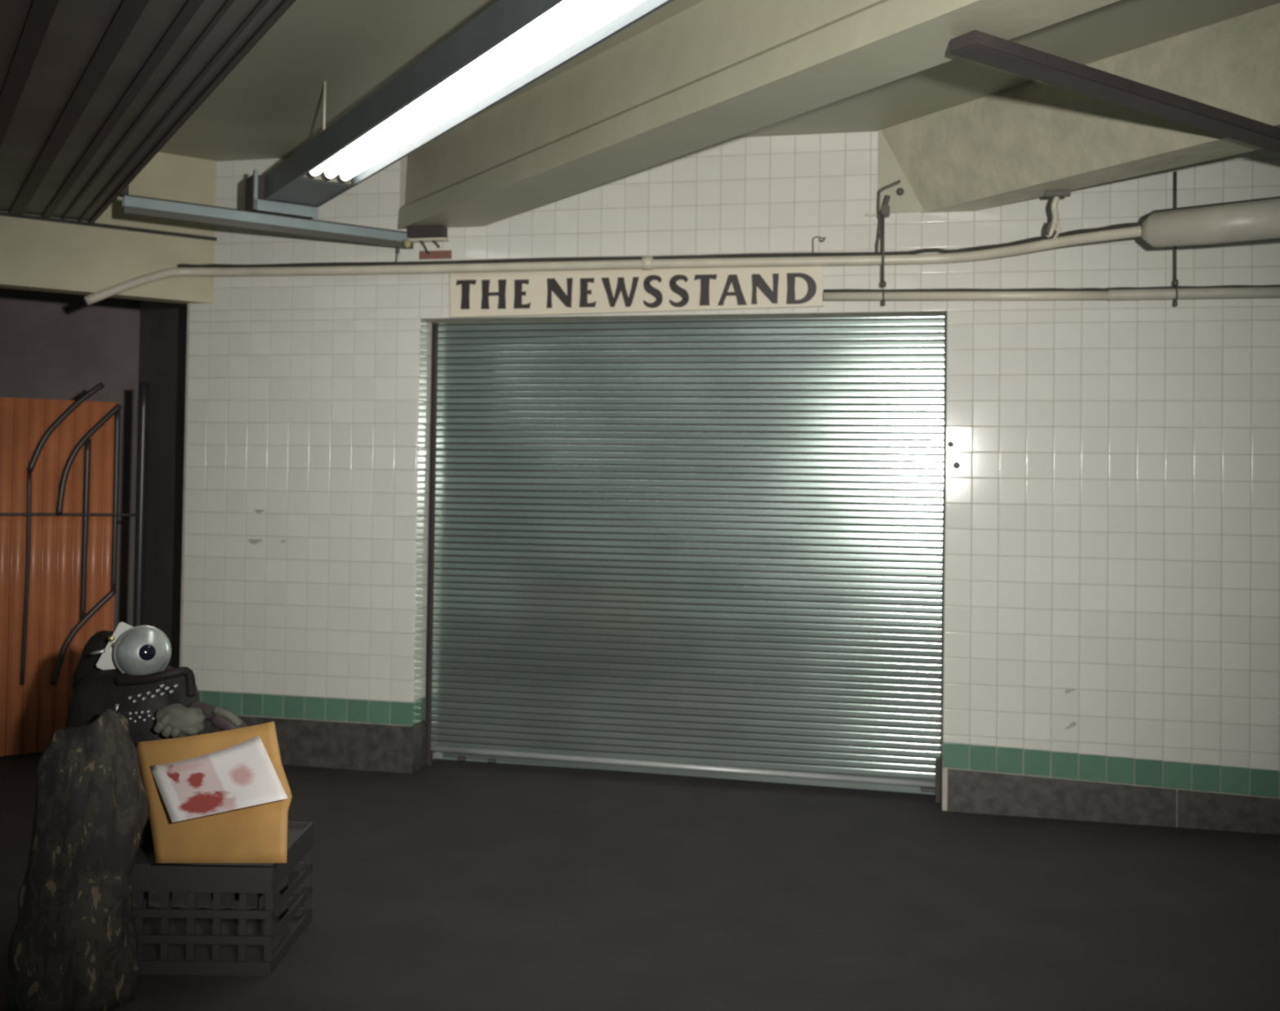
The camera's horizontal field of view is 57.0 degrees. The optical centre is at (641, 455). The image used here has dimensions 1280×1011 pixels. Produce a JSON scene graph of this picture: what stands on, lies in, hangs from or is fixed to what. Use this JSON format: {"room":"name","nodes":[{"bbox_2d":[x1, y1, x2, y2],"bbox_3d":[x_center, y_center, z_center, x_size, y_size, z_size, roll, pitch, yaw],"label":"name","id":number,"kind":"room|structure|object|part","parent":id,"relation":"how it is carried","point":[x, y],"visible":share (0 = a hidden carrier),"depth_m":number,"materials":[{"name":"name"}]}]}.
{"room":"subway station","nodes":[
{"label":"subway station","id":0,"kind":"room"},
{"bbox_2d":[0,287,140,702],"bbox_3d":[-4.540,0.189,6.513,3.600,2.490,0.100,2,-1,-33],"label":"wall","id":1,"kind":"structure","parent":0,"point":[54,345],"depth_m":7.20,"materials":[{"name":"brown paint"}]},
{"bbox_2d":[133,300,187,667],"bbox_3d":[-2.679,0.219,6.689,0.070,2.490,1.640,2,-1,-33],"label":"door frame","id":2,"kind":"structure","parent":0,"point":[162,343],"depth_m":6.65,"materials":[{"name":"black metal"}]},
{"bbox_2d":[0,696,1279,1010],"bbox_3d":[-1.010,1.460,2.556,11.000,0.100,10.400,1,-1,12],"label":"floor","id":3,"kind":"structure","parent":0,"point":[445,884],"depth_m":3.83,"materials":[{"name":"grey concrete"}]},
{"bbox_2d":[0,396,118,755],"bbox_3d":[-2.999,0.571,5.595,0.921,1.695,0.025,2,-1,-33],"label":"panel","id":4,"kind":"object","parent":3,"relation":"on","point":[100,470],"visible":0.78,"depth_m":5.67,"materials":[{"name":"paint"}]},
{"bbox_2d":[7,708,150,1010],"bbox_3d":[-1.470,1.034,3.077,0.311,0.757,0.290,2,-1,-38],"label":"garbage bag","id":5,"kind":"object","parent":3,"relation":"on","point":[73,944],"visible":1,"depth_m":2.98,"materials":[{"name":"plastic"}]},
{"bbox_2d":[130,821,313,976],"bbox_3d":[-1.308,1.272,3.426,0.590,0.300,0.410,1,-1,0],"label":"crate","id":6,"kind":"object","parent":3,"relation":"on","point":[215,939],"visible":0.6,"depth_m":3.23,"materials":[{"name":"grey plastic"}]},
{"bbox_2d":[65,630,200,845],"bbox_3d":[-1.496,0.828,3.467,0.472,0.596,0.318,1,-1,12],"label":"bag","id":7,"kind":"object","parent":6,"relation":"on","point":[95,690],"visible":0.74,"depth_m":3.34,"materials":[{"name":"fabric"}]},
{"bbox_2d":[71,630,114,691],"bbox_3d":[-1.609,0.658,3.573,0.204,0.256,0.162,1,-1,12],"label":"hood","id":8,"kind":"object","parent":7,"relation":"attached to","point":[86,664],"depth_m":3.51,"materials":[{"name":"black fabric"}]},
{"bbox_3d":[-1.548,0.560,3.353,0.046,0.020,0.015,1,-1,12],"label":"zip pull","id":9,"kind":"part","parent":7,"relation":"part of","materials":[{"name":"silver metal"}]},
{"bbox_2d":[95,621,171,675],"bbox_3d":[-1.465,0.579,3.430,0.170,0.180,0.172,0,-1,41],"label":"eyeball","id":10,"kind":"object","parent":7,"relation":"on","point":[137,650],"visible":0.91,"depth_m":3.39,"materials":[{"name":"grey"}]},
{"bbox_3d":[-1.512,0.579,3.469,0.172,0.180,0.032,1,-1,-29],"label":"mounting plate","id":11,"kind":"part","parent":10,"relation":"part of","materials":[{"name":"grey plastic"}]},
{"bbox_2d":[188,700,248,730],"bbox_3d":[-1.188,0.767,3.341,0.192,0.134,0.075,1,-1,12],"label":"glove","id":12,"kind":"object","parent":7,"relation":"hanging from","point":[220,717],"visible":0.66,"depth_m":3.31,"materials":[{"name":"grey fabric"}]},
{"bbox_2d":[134,721,292,862],"bbox_3d":[-1.155,0.899,3.141,0.546,0.361,0.194,1,-1,12],"label":"cardboard box","id":13,"kind":"object","parent":6,"relation":"on","point":[224,796],"visible":0.99,"depth_m":3.11,"materials":[{"name":"cardboard"}]},
{"bbox_2d":[153,703,205,737],"bbox_3d":[-1.288,0.742,3.297,0.138,0.091,0.090,1,-1,-1],"label":"glove","id":14,"kind":"object","parent":13,"relation":"on","point":[175,720],"visible":0.98,"depth_m":3.27,"materials":[{"name":"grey fabric"}]},
{"bbox_3d":[-1.306,1.142,3.429,0.566,0.020,0.370,1,-1,0],"label":"lid","id":15,"kind":"part","parent":6,"relation":"part of","materials":[{"name":"grey plastic"}]},
{"bbox_3d":[-1.309,1.396,3.424,0.590,0.022,0.410,1,-1,0],"label":"rail","id":16,"kind":"part","parent":6,"relation":"part of","materials":[{"name":"grey plastic"}]},
{"bbox_3d":[-1.307,1.256,3.427,0.590,0.022,0.410,1,-1,0],"label":"rail","id":17,"kind":"part","parent":6,"relation":"part of","materials":[{"name":"grey plastic"}]},
{"bbox_3d":[-1.308,1.326,3.425,0.590,0.022,0.410,1,-1,0],"label":"rail","id":18,"kind":"part","parent":6,"relation":"part of","materials":[{"name":"grey plastic"}]},
{"bbox_2d":[159,0,1279,160],"bbox_3d":[-1.183,-1.567,1.586,11.000,0.150,8.300,1,-1,12],"label":"ceiling","id":19,"kind":"structure","parent":0,"point":[270,104],"depth_m":4.32,"materials":[{"name":"beige paint"}]},
{"bbox_2d":[244,0,674,218],"bbox_3d":[-0.724,-1.254,3.873,0.285,0.377,3.250,2,-1,-33],"label":"lamp","id":20,"kind":"object","parent":19,"relation":"hanging from","point":[511,45],"visible":1,"depth_m":3.69,"materials":[{"name":"white metal"}]},
{"bbox_3d":[-1.216,-1.327,4.526,0.010,0.220,0.010,1,-1,12],"label":"drop rod","id":21,"kind":"part","parent":20,"relation":"part of","materials":[{"name":"beige paint"}]},
{"bbox_2d":[397,0,1119,229],"bbox_3d":[0.235,-1.249,3.834,0.284,0.360,4.311,2,-1,-36],"label":"ceiling beam","id":22,"kind":"structure","parent":19,"relation":"attached to","point":[713,72],"depth_m":3.80,"materials":[{"name":"beige paint"}]},
{"bbox_2d":[878,3,1279,213],"bbox_3d":[1.984,-1.222,3.927,0.320,0.360,2.952,2,-1,-35],"label":"ceiling beam","id":23,"kind":"structure","parent":19,"relation":"attached to","point":[1026,141],"depth_m":4.31,"materials":[{"name":"paint"}]},
{"bbox_2d":[865,179,903,252],"bbox_3d":[1.036,-1.013,5.010,0.160,0.319,0.034,1,-1,12],"label":"bracket","id":24,"kind":"object","parent":23,"relation":"attached to","point":[885,207],"visible":0.95,"depth_m":5.01,"materials":[{"name":"grey metal"}]},
{"bbox_3d":[1.100,-1.122,4.999,0.032,0.032,0.020,1,-1,12],"label":"knob","id":25,"kind":"part","parent":24,"relation":"part of","materials":[{"name":"grey metal"}]},
{"bbox_2d":[1044,190,1071,239],"bbox_3d":[1.633,-0.943,4.629,0.095,0.178,0.084,1,-1,12],"label":"strap","id":26,"kind":"object","parent":23,"relation":"hanging from","point":[1051,227],"visible":1,"depth_m":4.62,"materials":[{"name":"beige paint"}]},
{"bbox_2d":[84,197,1279,305],"bbox_3d":[-0.040,-0.793,4.971,4.994,0.280,0.612,1,-1,15],"label":"pipe","id":27,"kind":"object","parent":26,"relation":"hanging from","point":[1259,220],"visible":1,"depth_m":4.94,"materials":[{"name":"beige metal"}]},
{"bbox_2d":[177,195,1279,267],"bbox_3d":[0.116,-0.899,5.055,4.703,0.084,0.469,0,-1,18],"label":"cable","id":28,"kind":"object","parent":27,"relation":"on","point":[1135,224],"visible":0.95,"depth_m":5.11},
{"bbox_2d":[812,235,826,252],"bbox_3d":[0.767,-0.896,5.076,0.059,0.098,0.008,1,-1,12],"label":"wire hook","id":29,"kind":"object","parent":27,"relation":"on","point":[824,237],"visible":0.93,"depth_m":5.08,"materials":[{"name":"grey metal"}]},
{"bbox_2d":[880,213,886,306],"bbox_3d":[1.021,-0.823,4.961,0.024,0.379,0.076,1,-1,12],"label":"rod","id":30,"kind":"object","parent":27,"relation":"attached to","point":[883,283],"visible":1,"depth_m":4.93,"materials":[{"name":"grey metal"}]},
{"bbox_3d":[1.014,-0.866,4.937,0.012,0.294,0.011,1,-1,12],"label":"rod","id":31,"kind":"part","parent":30,"relation":"part of","materials":[{"name":"grey metal"}]},
{"bbox_2d":[950,29,1279,153],"bbox_3d":[2.042,-1.018,3.793,2.930,0.040,0.085,2,-1,-33],"label":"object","id":32,"kind":"structure","parent":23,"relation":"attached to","point":[976,46],"depth_m":3.29,"materials":[{"name":"black paint"}]},
{"bbox_2d":[179,130,1279,826],"bbox_3d":[0.420,0.042,5.301,5.320,2.880,0.302,1,-1,12],"label":"wall","id":33,"kind":"structure","parent":0,"point":[1111,535],"depth_m":4.95,"materials":[{"name":"tile"}]},
{"bbox_2d":[0,151,216,304],"bbox_3d":[-3.533,-0.025,4.796,3.400,2.880,0.120,2,-1,-33],"label":"beam","id":34,"kind":"structure","parent":33,"relation":"in","point":[36,255],"depth_m":5.48,"materials":[{"name":"paint"}]},
{"bbox_2d":[0,382,148,684],"bbox_3d":[-2.816,0.478,5.648,0.823,1.704,0.053,2,-1,-35],"label":"iron gate","id":35,"kind":"object","parent":34,"relation":"attached to","point":[140,513],"visible":0.95,"depth_m":5.74,"materials":[{"name":"grey metal"}]},
{"bbox_3d":[-2.499,0.487,5.872,0.047,1.704,0.047,1,-1,12],"label":"gate post","id":36,"kind":"part","parent":35,"relation":"part of","materials":[{"name":"black metal"}]},
{"bbox_2d":[0,0,296,224],"bbox_3d":[-1.686,-1.245,2.798,1.530,0.302,5.262,2,-1,-33],"label":"ceiling panel","id":37,"kind":"object","parent":34,"relation":"attached to","point":[91,91],"visible":0.94,"depth_m":3.44,"materials":[{"name":"grey paint"}]},
{"bbox_2d":[0,211,217,240],"bbox_3d":[-3.436,-1.083,4.787,3.306,0.015,0.018,2,-1,-33],"label":"ledge","id":38,"kind":"object","parent":33,"relation":"attached to","point":[2,213],"depth_m":5.43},
{"bbox_2d":[122,194,415,248],"bbox_3d":[-1.583,-1.014,5.156,1.270,0.076,0.041,2,-1,-33],"label":"channel","id":39,"kind":"object","parent":33,"relation":"attached to","point":[134,205],"visible":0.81,"depth_m":5.09,"materials":[{"name":"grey metal"}]},
{"bbox_2d":[200,715,425,773],"bbox_3d":[-1.628,1.351,5.621,1.204,0.216,0.147,1,-1,12],"label":"baseboard","id":40,"kind":"structure","parent":33,"relation":"attached to","point":[313,743],"depth_m":5.50,"materials":[{"name":"stone"}]},
{"bbox_3d":[-1.349,1.353,5.491,0.598,0.216,0.007,1,-1,12],"label":"stone panel","id":41,"kind":"part","parent":40,"relation":"part of","materials":[{"name":"stone"}]},
{"bbox_3d":[-1.042,1.357,5.502,0.008,0.216,0.139,1,-1,12],"label":"stone panel","id":42,"kind":"part","parent":40,"relation":"part of","materials":[{"name":"stone"}]},
{"bbox_2d":[395,225,449,262],"bbox_3d":[-1.012,-0.970,5.436,0.246,0.167,0.069,1,-1,12],"label":"wall bracket","id":43,"kind":"object","parent":33,"relation":"attached to","point":[427,233],"visible":1,"depth_m":5.41,"materials":[{"name":"black metal"}]},
{"bbox_3d":[-0.982,-0.996,5.440,0.189,0.012,0.049,1,-1,12],"label":"plate","id":44,"kind":"part","parent":43,"relation":"part of","materials":[{"name":"beige paint"}]},
{"bbox_2d":[418,249,451,259],"bbox_3d":[-0.953,-0.930,5.453,0.158,0.038,0.010,1,-1,12],"label":"label","id":45,"kind":"object","parent":33,"relation":"attached to","point":[423,255],"visible":1,"depth_m":5.45,"materials":[{"name":"plastic"}]},
{"bbox_2d":[449,266,823,317],"bbox_3d":[-0.046,-0.731,5.244,1.702,0.210,0.027,1,-1,12],"label":"sign","id":46,"kind":"object","parent":33,"relation":"attached to","point":[553,292],"visible":1,"depth_m":5.23,"materials":[{"name":"beige paint"}]},
{"bbox_2d":[424,315,945,802],"bbox_3d":[0.180,0.387,5.350,2.425,2.185,0.060,1,-1,12],"label":"roller shutter","id":47,"kind":"object","parent":33,"relation":"attached to","point":[703,548],"visible":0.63,"depth_m":5.34,"materials":[{"name":"grey metal"}]},
{"bbox_3d":[-0.993,0.393,5.607,0.024,2.150,0.040,1,-1,12],"label":"guide rail","id":48,"kind":"part","parent":47,"relation":"part of","materials":[{"name":"silver metal"}]},
{"bbox_3d":[0.174,1.433,5.331,2.269,0.041,0.014,1,-1,12],"label":"toe plate","id":49,"kind":"part","parent":47,"relation":"part of","materials":[{"name":"silver metal"}]},
{"bbox_2d":[946,768,1279,834],"bbox_3d":[2.602,1.413,4.660,2.693,0.177,0.007,1,-1,12],"label":"baseboard","id":50,"kind":"structure","parent":33,"relation":"attached to","point":[968,791],"depth_m":4.80,"materials":[{"name":"stone"}]},
{"bbox_3d":[2.602,1.426,4.660,0.895,0.151,0.007,1,-1,12],"label":"stone panel","id":51,"kind":"part","parent":50,"relation":"part of","materials":[{"name":"stone"}]},
{"bbox_2d":[1172,171,1178,306],"bbox_3d":[2.149,-0.872,4.734,0.023,0.543,0.054,0,-1,29],"label":"rod","id":52,"kind":"object","parent":33,"relation":"attached to","point":[1175,282],"visible":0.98,"depth_m":4.73,"materials":[{"name":"grey metal"}]},
{"bbox_2d":[823,286,1279,300],"bbox_3d":[1.729,-0.660,4.818,1.946,0.055,0.043,1,-1,12],"label":"pipe","id":53,"kind":"object","parent":52,"relation":"hanging from","point":[1260,291],"visible":1,"depth_m":4.81,"materials":[{"name":"beige metal"}]},
{"bbox_2d":[823,284,1279,292],"bbox_3d":[1.731,-0.685,4.822,1.945,0.029,0.012,1,-1,12],"label":"cable","id":54,"kind":"object","parent":53,"relation":"on","point":[1277,285],"visible":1,"depth_m":4.85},
{"bbox_3d":[2.148,-0.919,4.736,0.011,0.449,0.011,1,-1,-11],"label":"rod","id":55,"kind":"part","parent":52,"relation":"part of","materials":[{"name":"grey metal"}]}
]}

